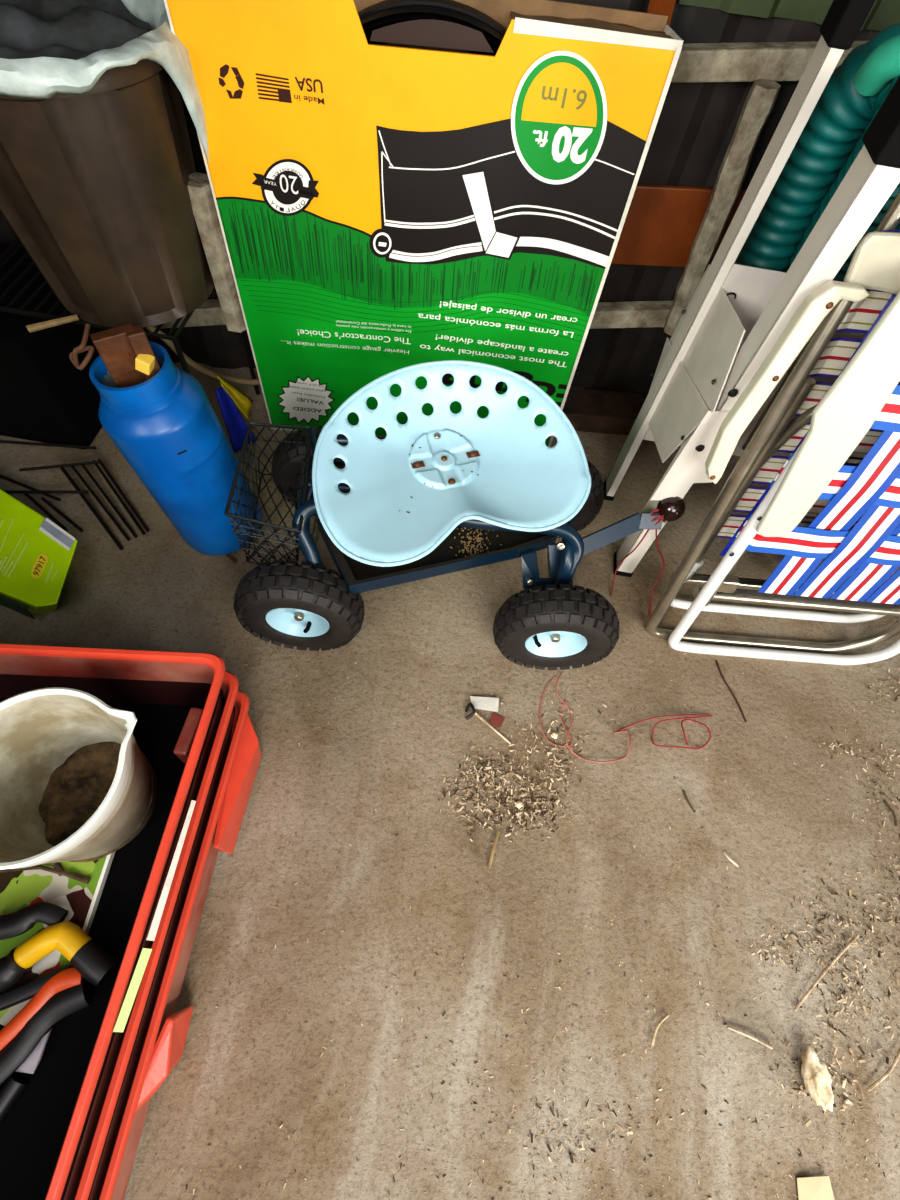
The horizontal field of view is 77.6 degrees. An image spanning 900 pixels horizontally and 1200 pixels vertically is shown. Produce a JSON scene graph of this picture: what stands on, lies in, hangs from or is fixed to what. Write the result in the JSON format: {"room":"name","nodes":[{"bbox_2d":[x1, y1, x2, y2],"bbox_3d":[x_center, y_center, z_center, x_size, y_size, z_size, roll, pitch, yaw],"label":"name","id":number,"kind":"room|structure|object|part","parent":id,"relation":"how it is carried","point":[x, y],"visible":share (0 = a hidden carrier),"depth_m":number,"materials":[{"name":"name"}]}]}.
{"room":"storage shed","nodes":[
{"label":"storage shed","id":0,"kind":"room"},
{"bbox_2d":[0,0,879,393],"bbox_3d":[0.335,-1.056,0.784,3.324,1.900,0.012,4,60,-3],"label":"wall","id":1,"kind":"structure","parent":0,"point":[696,125],"depth_m":1.11,"materials":[{"name":"black wood"}]},
{"bbox_2d":[156,299,225,328],"bbox_3d":[-0.591,-0.707,1.378,0.325,0.098,0.040,4,60,-3],"label":"trim","id":2,"kind":"structure","parent":1,"relation":"attached to","point":[209,313],"depth_m":1.37,"materials":[{"name":"grey wood"}]},
{"bbox_2d":[188,172,245,332],"bbox_3d":[-0.459,-0.678,1.119,0.059,0.281,0.049,10,60,0],"label":"trim","id":3,"kind":"structure","parent":1,"relation":"attached to","point":[200,192],"depth_m":1.08,"materials":[{"name":"grey wood"}]},
{"bbox_2d":[562,389,647,434],"bbox_3d":[0.756,-0.502,1.578,2.316,0.050,0.119,4,60,-3],"label":"trim","id":4,"kind":"structure","parent":1,"relation":"attached to","point":[596,411],"depth_m":1.53,"materials":[{"name":"brown wood"}]},
{"bbox_2d":[589,300,672,328],"bbox_3d":[0.438,-0.688,1.351,0.342,0.087,0.040,4,60,-3],"label":"trim","id":5,"kind":"structure","parent":1,"relation":"attached to","point":[630,314],"depth_m":1.33,"materials":[{"name":"grey wood"}]},
{"bbox_2d":[647,0,675,26],"bbox_3d":[0.333,-0.941,0.876,0.034,0.084,0.033,-31,68,-21],"label":"trim","id":6,"kind":"structure","parent":1,"relation":"attached to","point":[663,7],"depth_m":0.88,"materials":[{"name":"orange wood"}]},
{"bbox_2d":[611,184,745,266],"bbox_3d":[0.578,-0.790,1.198,0.665,0.190,0.012,4,60,-3],"label":"wooden board","id":7,"kind":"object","parent":1,"relation":"attached to","point":[662,223],"depth_m":1.19,"materials":[{"name":"brown wood"}]},
{"bbox_2d":[664,79,780,335],"bbox_3d":[0.538,-0.761,1.148,0.081,0.457,0.054,10,60,0],"label":"wooden post","id":8,"kind":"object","parent":1,"relation":"attached to","point":[758,105],"depth_m":1.07,"materials":[{"name":"grey wood"}]},
{"bbox_2d":[671,41,868,82],"bbox_3d":[0.573,-0.915,0.952,0.490,0.092,0.035,4,60,-3],"label":"wooden beam","id":9,"kind":"structure","parent":1,"relation":"attached to","point":[747,61],"depth_m":0.94,"materials":[{"name":"grey wood"}]},
{"bbox_2d":[679,0,899,30],"bbox_3d":[1.222,-1.183,0.481,1.612,1.100,0.012,4,60,-3],"label":"trim","id":10,"kind":"structure","parent":1,"relation":"attached to","point":[883,14],"depth_m":0.91,"materials":[{"name":"green wood"}]},
{"bbox_2d":[0,362,899,1199],"bbox_3d":[0.082,0.408,1.023,3.500,0.001,3.150,10,60,0],"label":"floor","id":11,"kind":"structure","parent":0,"point":[159,565],"depth_m":0.97,"materials":[{"name":"concrete"}]},
{"bbox_2d":[0,489,76,618],"bbox_3d":[-0.965,-0.122,1.154,0.567,0.117,0.195,30,62,11],"label":"carton","id":12,"kind":"object","parent":11,"relation":"on","point":[36,554],"visible":1,"depth_m":1.08,"materials":[{"name":"green cardboard"}]},
{"bbox_3d":[-0.780,-0.131,1.111,0.081,0.001,0.065,10,60,0],"label":"silver panel","id":13,"kind":"part","parent":12,"relation":"part of","materials":[{"name":"silver metal"}]},
{"bbox_2d":[0,244,107,449],"bbox_3d":[-1.050,-0.597,1.310,0.430,0.300,0.317,10,60,0],"label":"storage tote","id":14,"kind":"object","parent":11,"relation":"on","point":[45,398],"visible":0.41,"depth_m":1.23,"materials":[{"name":"black plastic"}]},
{"bbox_2d":[0,440,148,549],"bbox_3d":[-0.886,-0.272,1.290,0.476,0.036,0.216,20,61,6],"label":"wire rack","id":15,"kind":"object","parent":11,"relation":"on","point":[32,490],"visible":1,"depth_m":1.26,"materials":[{"name":"black metal"}]},
{"bbox_3d":[-0.898,-0.196,1.245,0.122,0.034,0.006,35,63,14],"label":"rod","id":16,"kind":"part","parent":15,"relation":"part of","materials":[{"name":"black metal"}]},
{"bbox_3d":[-0.863,-0.190,1.246,0.115,0.034,0.006,33,63,13],"label":"rod","id":17,"kind":"part","parent":15,"relation":"part of","materials":[{"name":"black metal"}]},
{"bbox_3d":[-0.808,-0.208,1.261,0.008,0.036,0.266,-37,70,-23],"label":"rod","id":18,"kind":"part","parent":15,"relation":"part of","materials":[{"name":"black metal"}]},
{"bbox_3d":[-0.794,-0.222,1.270,0.006,0.034,0.246,-37,70,-23],"label":"rod","id":19,"kind":"part","parent":15,"relation":"part of","materials":[{"name":"black metal"}]},
{"bbox_3d":[-0.778,-0.228,1.276,0.006,0.034,0.240,-36,70,-23],"label":"rod","id":20,"kind":"part","parent":15,"relation":"part of","materials":[{"name":"black metal"}]},
{"bbox_3d":[-0.759,-0.236,1.282,0.006,0.034,0.236,-34,69,-22],"label":"rod","id":21,"kind":"part","parent":15,"relation":"part of","materials":[{"name":"black metal"}]},
{"bbox_3d":[-0.751,-0.242,1.286,0.006,0.034,0.230,-34,69,-22],"label":"rod","id":22,"kind":"part","parent":15,"relation":"part of","materials":[{"name":"black metal"}]},
{"bbox_2d":[0,238,259,394],"bbox_3d":[-0.731,-0.567,1.292,0.432,0.357,0.280,10,60,0],"label":"wire stand","id":23,"kind":"object","parent":11,"relation":"on","point":[34,313],"visible":0.25,"depth_m":1.10,"materials":[{"name":"black metal"}]},
{"bbox_2d":[26,314,78,332],"bbox_3d":[-0.733,-0.511,1.036,0.087,0.014,0.013,-22,65,-17],"label":"wooden dowel","id":24,"kind":"object","parent":23,"relation":"on","point":[34,327],"visible":1,"depth_m":1.03,"materials":[{"name":"beige wood"}]},
{"bbox_3d":[-0.717,-0.652,1.141,0.427,0.010,0.278,10,60,0],"label":"frame","id":25,"kind":"part","parent":23,"relation":"part of","materials":[{"name":"black metal"}]},
{"bbox_2d":[0,60,213,327],"bbox_3d":[-0.611,-0.734,0.962,0.372,0.392,0.372,10,60,0],"label":"trash can","id":26,"kind":"object","parent":23,"relation":"on","point":[94,184],"visible":0.75,"depth_m":0.89,"materials":[{"name":"brown plastic"}]},
{"bbox_2d":[0,0,208,161],"bbox_3d":[-0.601,-0.790,0.865,0.428,0.195,0.431,10,60,0],"label":"liner","id":27,"kind":"object","parent":26,"relation":"in","point":[37,77],"visible":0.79,"depth_m":0.74,"materials":[{"name":"white plastic"}]},
{"bbox_2d":[0,0,151,59],"bbox_3d":[-0.595,-0.825,0.801,0.312,0.047,0.312,10,60,0],"label":"trash bag","id":28,"kind":"object","parent":27,"relation":"in","point":[68,29],"visible":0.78,"depth_m":0.80,"materials":[{"name":"black plastic"}]},
{"bbox_3d":[-0.544,-0.415,1.226,0.012,0.352,0.010,10,60,0],"label":"leg","id":29,"kind":"part","parent":23,"relation":"part of","materials":[{"name":"black metal"}]},
{"bbox_2d":[146,326,259,384],"bbox_3d":[-0.553,-0.569,1.316,0.251,0.263,0.053,-33,68,-21],"label":"cable","id":30,"kind":"object","parent":23,"relation":"hanging from","point":[189,361],"visible":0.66,"depth_m":1.31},
{"bbox_3d":[-0.504,-0.645,1.361,0.012,0.352,0.010,10,60,0],"label":"leg","id":31,"kind":"part","parent":23,"relation":"part of","materials":[{"name":"black metal"}]},
{"bbox_2d":[89,341,261,555],"bbox_3d":[-0.516,-0.275,1.097,0.212,0.437,0.181,10,60,0],"label":"plastic jug","id":32,"kind":"object","parent":11,"relation":"on","point":[166,426],"visible":0.78,"depth_m":0.99,"materials":[{"name":"blue plastic"}]},
{"bbox_2d":[69,324,93,369],"bbox_3d":[-0.585,-0.402,0.898,0.042,0.046,0.062,35,63,14],"label":"twine","id":33,"kind":"object","parent":32,"relation":"on","point":[82,347],"visible":1,"depth_m":0.89,"materials":[{"name":"brown fabric"}]},
{"bbox_2d":[90,324,146,387],"bbox_3d":[-0.522,-0.351,0.951,0.066,0.231,0.021,-26,66,-19],"label":"wooden stake","id":34,"kind":"object","parent":32,"relation":"in","point":[113,345],"visible":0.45,"depth_m":0.87,"materials":[{"name":"brown wood"}]},
{"bbox_2d":[126,325,160,379],"bbox_3d":[-0.489,-0.351,0.954,0.027,0.232,0.038,-24,65,-18],"label":"wooden stake","id":35,"kind":"object","parent":32,"relation":"in","point":[137,338],"visible":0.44,"depth_m":0.87,"materials":[{"name":"brown wood"}]},
{"bbox_2d":[135,354,154,374],"bbox_3d":[-0.484,-0.376,0.888,0.028,0.029,0.022,10,60,0],"label":"wood block","id":36,"kind":"object","parent":32,"relation":"in","point":[144,363],"visible":1,"depth_m":0.88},
{"bbox_2d":[98,690,261,1199],"bbox_3d":[-0.647,0.507,0.784,0.598,0.168,0.841,10,60,0],"label":"crate","id":37,"kind":"object","parent":11,"relation":"on","point":[165,1038],"visible":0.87,"depth_m":0.79,"materials":[{"name":"red plastic"}]},
{"bbox_2d":[74,671,238,1199],"bbox_3d":[-0.641,0.471,0.733,0.553,0.167,0.810,7,60,-2],"label":"crate","id":38,"kind":"object","parent":37,"relation":"in","point":[93,1174],"visible":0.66,"depth_m":0.71,"materials":[{"name":"red plastic"}]},
{"bbox_2d":[0,643,225,1199],"bbox_3d":[-0.631,0.440,0.680,0.562,0.167,0.811,7,60,-2],"label":"crate","id":39,"kind":"object","parent":38,"relation":"in","point":[175,700],"visible":0.42,"depth_m":0.76,"materials":[{"name":"red plastic"}]},
{"bbox_2d":[0,1028,51,1124],"bbox_3d":[-0.525,0.583,0.686,0.025,0.027,0.148,25,61,9],"label":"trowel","id":40,"kind":"object","parent":39,"relation":"in","point":[11,1090],"visible":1,"depth_m":0.68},
{"bbox_3d":[-0.542,0.613,0.669,0.025,0.026,0.072,25,61,9],"label":"handle","id":41,"kind":"part","parent":40,"relation":"part of","materials":[{"name":"black plastic"}]},
{"bbox_3d":[-0.508,0.552,0.697,0.024,0.012,0.074,27,61,10],"label":"blade","id":42,"kind":"part","parent":40,"relation":"part of","materials":[{"name":"silver metal"}]},
{"bbox_2d":[0,965,92,1085],"bbox_3d":[-0.516,0.529,0.695,0.130,0.029,0.102,-17,63,-14],"label":"hand pruner","id":43,"kind":"object","parent":39,"relation":"in","point":[58,994],"visible":1,"depth_m":0.70,"materials":[{"name":"plastic"}]},
{"bbox_3d":[-0.537,0.495,0.708,0.104,0.018,0.021,-17,63,-14],"label":"black lever","id":44,"kind":"part","parent":43,"relation":"part of","materials":[{"name":"plastic"}]},
{"bbox_3d":[-0.522,0.512,0.700,0.136,0.022,0.036,-35,69,-22],"label":"orange handle","id":45,"kind":"part","parent":43,"relation":"part of","materials":[{"name":"plastic"}]},
{"bbox_2d":[0,852,114,1025],"bbox_3d":[-0.607,0.434,0.765,0.231,0.014,0.236,10,60,0],"label":"packet","id":46,"kind":"object","parent":39,"relation":"in","point":[19,890],"visible":0.36,"depth_m":0.78,"materials":[{"name":"green plastic"}]},
{"bbox_2d":[0,902,68,939],"bbox_3d":[-0.565,0.424,0.741,0.107,0.025,0.036,-7,61,-9],"label":"handle","id":47,"kind":"object","parent":46,"relation":"on","point":[15,924],"visible":1,"depth_m":0.74,"materials":[{"name":"black rubber"}]},
{"bbox_2d":[0,862,90,883],"bbox_3d":[-0.574,0.380,0.788,0.138,0.012,0.023,7,60,-2],"label":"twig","id":48,"kind":"object","parent":46,"relation":"on","point":[57,869],"visible":0.93,"depth_m":0.78,"materials":[{"name":"brown wood"}]},
{"bbox_2d":[0,921,118,992],"bbox_3d":[-0.522,0.466,0.723,0.178,0.045,0.083,-6,61,-9],"label":"handle","id":49,"kind":"object","parent":46,"relation":"on","point":[95,964],"visible":1,"depth_m":0.71,"materials":[{"name":"yellow plastic"}]},
{"bbox_2d":[0,687,157,869],"bbox_3d":[-0.519,0.256,0.764,0.216,0.205,0.216,10,60,0],"label":"plastic bucket","id":50,"kind":"object","parent":39,"relation":"in","point":[77,784],"visible":1,"depth_m":0.78,"materials":[{"name":"white plastic"}]},
{"bbox_2d":[225,554,236,562],"bbox_3d":[-0.516,-0.118,1.242,0.105,0.029,0.020,40,64,16],"label":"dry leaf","id":51,"kind":"object","parent":11,"relation":"on","point":[231,558],"visible":0.32,"depth_m":1.24,"materials":[{"name":"brown plant"}]},
{"bbox_2d":[214,375,256,451],"bbox_3d":[-0.514,-0.451,1.350,0.064,0.164,0.107,-2,61,-7],"label":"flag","id":52,"kind":"object","parent":11,"relation":"on","point":[236,426],"visible":0.96,"depth_m":1.35,"materials":[{"name":"blue fabric"}]},
{"bbox_2d":[164,0,683,446],"bbox_3d":[-0.046,-0.674,1.158,0.765,0.811,0.125,4,60,-4],"label":"cardboard box","id":53,"kind":"object","parent":11,"relation":"on","point":[418,196],"depth_m":0.95,"materials":[{"name":"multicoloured cardboard"}]},
{"bbox_3d":[-0.064,-0.625,1.130,0.726,0.808,0.096,10,60,0],"label":"panel","id":54,"kind":"part","parent":53,"relation":"part of","materials":[{"name":"yellow cardboard"}]},
{"bbox_3d":[-0.045,-0.735,1.039,0.530,0.530,0.070,4,60,-4],"label":"edging coil","id":55,"kind":"part","parent":53,"relation":"part of","materials":[{"name":"black plastic"}]},
{"bbox_3d":[-0.062,-0.713,1.180,0.723,0.808,0.004,4,60,-4],"label":"panel","id":56,"kind":"part","parent":53,"relation":"part of","materials":[{"name":"cardboard"}]},
{"bbox_3d":[0.299,-0.649,1.179,0.004,0.808,0.100,4,60,-4],"label":"panel","id":57,"kind":"part","parent":53,"relation":"part of","materials":[{"name":"cardboard"}]},
{"bbox_2d":[224,360,684,669],"bbox_3d":[0.018,-0.154,1.076,0.868,0.454,0.423,5,60,-3],"label":"seat","id":58,"kind":"object","parent":11,"relation":"on","point":[444,491],"visible":0.99,"depth_m":0.98,"materials":[{"name":"metal"}]},
{"bbox_2d":[224,423,311,564],"bbox_3d":[-0.335,-0.197,1.095,0.137,0.175,0.281,1,60,-5],"label":"wire basket","id":59,"kind":"object","parent":58,"relation":"on","point":[291,463],"depth_m":1.08,"materials":[{"name":"metal"}]},
{"bbox_3d":[-0.277,0.053,1.090,0.009,0.017,0.028,12,60,1],"label":"valve stem","id":60,"kind":"part","parent":58,"relation":"part of","materials":[{"name":"black rubber"}]},
{"bbox_3d":[-0.004,-0.240,0.921,0.450,0.100,0.326,-14,63,-13],"label":"seat","id":61,"kind":"part","parent":58,"relation":"part of","materials":[{"name":"blue paint"}]},
{"bbox_3d":[0.169,0.080,1.091,0.011,0.011,0.028,-14,63,-13],"label":"valve stem","id":62,"kind":"part","parent":58,"relation":"part of","materials":[{"name":"black rubber"}]},
{"bbox_3d":[0.334,-0.134,1.100,0.167,0.073,0.041,-12,62,-12],"label":"steering arm","id":63,"kind":"part","parent":58,"relation":"part of","materials":[{"name":"teal paint"}]},
{"bbox_2d":[610,509,664,615],"bbox_3d":[0.425,-0.079,1.181,0.110,0.261,0.089,17,60,4],"label":"string","id":64,"kind":"object","parent":58,"relation":"hanging from","point":[656,510],"visible":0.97,"depth_m":1.23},
{"bbox_3d":[0.430,-0.179,1.089,0.052,0.052,0.052,10,60,0],"label":"ball knob","id":65,"kind":"part","parent":58,"relation":"part of","materials":[{"name":"black plastic"}]},
{"bbox_2d":[465,696,498,719],"bbox_3d":[0.064,0.217,1.119,0.066,0.013,0.055,10,60,0],"label":"paper tag","id":66,"kind":"object","parent":11,"relation":"on","point":[483,703],"visible":1,"depth_m":1.12,"materials":[{"name":"white paper"}]},
{"bbox_2d":[80,580,899,1199],"bbox_3d":[0.304,0.424,1.032,2.095,0.007,1.084,0,60,-6],"label":"debris","id":67,"kind":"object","parent":11,"relation":"on","point":[623,1054],"depth_m":0.86,"materials":[{"name":"concrete"}]},
{"bbox_2d":[475,712,510,744],"bbox_3d":[0.084,0.252,1.105,0.095,0.009,0.004,38,64,15],"label":"stick","id":68,"kind":"object","parent":11,"relation":"on","point":[476,713],"visible":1,"depth_m":1.10,"materials":[{"name":"brown wood"}]},
{"bbox_2d":[487,831,499,868],"bbox_3d":[0.077,0.443,0.993,0.006,0.011,0.062,17,60,4],"label":"twig","id":69,"kind":"object","parent":11,"relation":"on","point":[497,832],"visible":1,"depth_m":0.99,"materials":[{"name":"beige wood"}]},
{"bbox_2d":[489,712,504,727],"bbox_3d":[0.093,0.239,1.116,0.027,0.003,0.023,25,61,8],"label":"scrap","id":70,"kind":"object","parent":11,"relation":"on","point":[497,720],"visible":1,"depth_m":1.12,"materials":[{"name":"red paper"}]},
{"bbox_2d":[428,736,583,843],"bbox_3d":[0.108,0.351,1.052,0.291,0.012,0.206,10,60,0],"label":"wood shavings","id":71,"kind":"object","parent":11,"relation":"on","point":[528,811],"visible":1,"depth_m":1.04},
{"bbox_2d":[514,800,522,808],"bbox_3d":[0.127,0.379,1.037,0.015,0.012,0.014,-14,63,-13],"label":"pebble","id":72,"kind":"object","parent":11,"relation":"on","point":[518,804],"visible":1,"depth_m":1.03,"materials":[{"name":"stone"}]},
{"bbox_2d":[551,732,557,738],"bbox_3d":[0.207,0.268,1.109,0.013,0.011,0.012,32,62,12],"label":"pebble","id":73,"kind":"object","parent":11,"relation":"on","point":[554,735],"visible":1,"depth_m":1.11,"materials":[{"name":"stone"}]},
{"bbox_2d":[539,672,630,762],"bbox_3d":[0.259,0.253,1.118,0.135,0.013,0.207,-40,71,-24],"label":"wire","id":74,"kind":"object","parent":11,"relation":"on","point":[564,703],"visible":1,"depth_m":1.11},
{"bbox_2d":[651,1014,668,1045],"bbox_3d":[0.329,0.677,0.885,0.011,0.009,0.053,39,64,16],"label":"twig","id":75,"kind":"object","parent":11,"relation":"on","point":[666,1016],"visible":1,"depth_m":0.88,"materials":[{"name":"brown wood"}]},
{"bbox_2d":[615,715,712,748],"bbox_3d":[0.436,0.266,1.125,0.217,0.015,0.069,-1,61,-6],"label":"wire","id":76,"kind":"object","parent":11,"relation":"on","point":[700,716],"visible":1,"depth_m":1.13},
{"bbox_2d":[477,667,899,1185],"bbox_3d":[0.537,0.498,1.010,1.071,0.013,0.765,-3,61,-7],"label":"debris","id":77,"kind":"object","parent":11,"relation":"on","point":[841,920],"visible":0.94,"depth_m":0.95,"materials":[{"name":"brown wood"}]},
{"bbox_2d":[682,790,695,812],"bbox_3d":[0.453,0.382,1.064,0.008,0.009,0.044,-15,63,-13],"label":"twig","id":78,"kind":"object","parent":11,"relation":"on","point":[683,791],"visible":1,"depth_m":1.06,"materials":[{"name":"wood"}]},
{"bbox_2d":[715,660,746,721],"bbox_3d":[0.596,0.192,1.192,0.008,0.005,0.142,-10,62,-11],"label":"twig","id":79,"kind":"object","parent":11,"relation":"on","point":[724,680],"visible":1,"depth_m":1.19,"materials":[{"name":"wood"}]},
{"bbox_2d":[723,851,738,866],"bbox_3d":[0.511,0.472,1.019,0.008,0.009,0.032,-35,69,-22],"label":"twig","id":80,"kind":"object","parent":11,"relation":"on","point":[724,852],"visible":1,"depth_m":1.01,"materials":[{"name":"brown wood"}]},
{"bbox_2d":[728,1026,772,1048],"bbox_3d":[0.477,0.694,0.889,0.070,0.009,0.005,22,61,7],"label":"twig","id":81,"kind":"object","parent":11,"relation":"on","point":[729,1027],"visible":1,"depth_m":0.89,"materials":[{"name":"brown wood"}]},
{"bbox_2d":[604,0,899,593],"bbox_3d":[0.669,-0.402,1.012,0.501,0.918,0.376,10,60,0],"label":"stepladder","id":82,"kind":"object","parent":11,"relation":"on","point":[736,314],"visible":0.67,"depth_m":0.88,"materials":[{"name":"white metal"}]},
{"bbox_3d":[0.433,-0.395,1.101,0.003,0.256,0.368,10,60,0],"label":"step plate","id":83,"kind":"part","parent":82,"relation":"part of","materials":[{"name":"white metal"}]},
{"bbox_3d":[0.441,-0.244,0.987,0.086,0.234,0.002,10,60,0],"label":"hinge plate","id":84,"kind":"part","parent":82,"relation":"part of","materials":[{"name":"white metal"}]},
{"bbox_3d":[0.446,-0.448,0.991,0.003,0.228,0.361,10,60,0],"label":"step plate","id":85,"kind":"part","parent":82,"relation":"part of","materials":[{"name":"white metal"}]},
{"bbox_3d":[0.445,-0.494,1.066,0.019,0.860,0.050,10,60,0],"label":"rail","id":86,"kind":"part","parent":82,"relation":"part of","materials":[{"name":"white metal"}]},
{"bbox_3d":[0.446,-0.289,0.967,0.036,0.830,0.052,10,60,0],"label":"rail","id":87,"kind":"part","parent":82,"relation":"part of","materials":[{"name":"white metal"}]},
{"bbox_2d":[734,23,899,281],"bbox_3d":[0.652,-0.560,1.003,0.283,0.673,0.268,10,60,0],"label":"corrugated hose","id":88,"kind":"object","parent":82,"relation":"hanging from","point":[856,90],"visible":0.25,"depth_m":0.86,"materials":[{"name":"teal plastic"}]},
{"bbox_3d":[0.894,-0.410,1.062,0.022,0.860,0.036,10,60,0],"label":"rail","id":89,"kind":"part","parent":82,"relation":"part of","materials":[{"name":"metal"}]},
{"bbox_2d":[646,191,899,652],"bbox_3d":[0.702,-0.195,0.972,0.596,0.798,0.247,5,60,-3],"label":"lawn chair","id":90,"kind":"object","parent":11,"relation":"on","point":[856,304],"visible":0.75,"depth_m":0.84,"materials":[{"name":"metal"}]},
{"bbox_3d":[0.744,-0.182,0.985,0.513,0.554,0.090,3,60,-4],"label":"leg frame","id":91,"kind":"part","parent":90,"relation":"part of","materials":[{"name":"metal"}]},
{"bbox_3d":[0.460,-0.304,0.817,0.103,0.306,0.057,-36,70,-22],"label":"armrest","id":92,"kind":"part","parent":90,"relation":"part of","materials":[{"name":"beige plastic"}]},
{"bbox_3d":[0.555,-0.422,0.704,0.106,0.067,0.025,5,60,-3],"label":"armrest","id":93,"kind":"part","parent":90,"relation":"part of","materials":[{"name":"beige plastic"}]},
{"bbox_2d":[663,291,899,664],"bbox_3d":[0.762,-0.142,0.940,0.564,0.813,0.182,5,60,-3],"label":"lawn chair","id":94,"kind":"object","parent":11,"relation":"on","point":[865,396],"visible":0.94,"depth_m":0.94,"materials":[{"name":"white metal"}]},
{"bbox_3d":[0.548,-0.210,0.885,0.022,0.668,0.138,5,60,-3],"label":"seat rail","id":95,"kind":"part","parent":94,"relation":"part of","materials":[{"name":"metal"}]},
{"bbox_3d":[0.738,-0.091,1.073,0.515,0.477,0.061,1,60,-5],"label":"leg frame","id":96,"kind":"part","parent":94,"relation":"part of","materials":[{"name":"white metal"}]},
{"bbox_3d":[0.745,-0.050,1.037,0.502,0.551,0.118,5,60,-3],"label":"leg frame","id":97,"kind":"part","parent":94,"relation":"part of","materials":[{"name":"white metal"}]},
{"bbox_3d":[0.541,-0.236,0.790,0.094,0.392,0.079,10,60,0],"label":"armrest","id":98,"kind":"part","parent":94,"relation":"part of","materials":[{"name":"white plastic"}]},
{"bbox_2d":[796,1176,833,1199],"bbox_3d":[0.523,0.855,0.804,0.054,0.010,0.040,1,60,-5],"label":"paper scrap","id":99,"kind":"object","parent":11,"relation":"on","point":[814,1187],"visible":1,"depth_m":0.81,"materials":[{"name":"yellow paper"}]},
{"bbox_2d":[801,1044,833,1111],"bbox_3d":[0.559,0.732,0.860,0.035,0.051,0.083,-6,61,-9],"label":"chunk","id":100,"kind":"object","parent":11,"relation":"on","point":[817,1079],"visible":1,"depth_m":0.85,"materials":[{"name":"beige wood"}]},
{"bbox_2d":[794,934,858,1010],"bbox_3d":[0.636,0.624,0.945,0.182,0.009,0.008,-30,67,-20],"label":"twig","id":101,"kind":"object","parent":11,"relation":"on","point":[856,936],"visible":1,"depth_m":0.94,"materials":[{"name":"brown wood"}]},
{"bbox_2d":[867,1048,899,1090],"bbox_3d":[0.694,0.738,0.886,0.106,0.009,0.009,-30,67,-20],"label":"twig","id":102,"kind":"object","parent":11,"relation":"on","point":[897,1057],"visible":1,"depth_m":0.88,"materials":[{"name":"brown wood"}]},
{"bbox_2d":[883,800,896,825],"bbox_3d":[0.856,0.413,1.087,0.007,0.009,0.049,-1,61,-6],"label":"twig","id":103,"kind":"object","parent":11,"relation":"on","point":[885,801],"visible":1,"depth_m":1.08,"materials":[{"name":"brown wood"}]}
]}

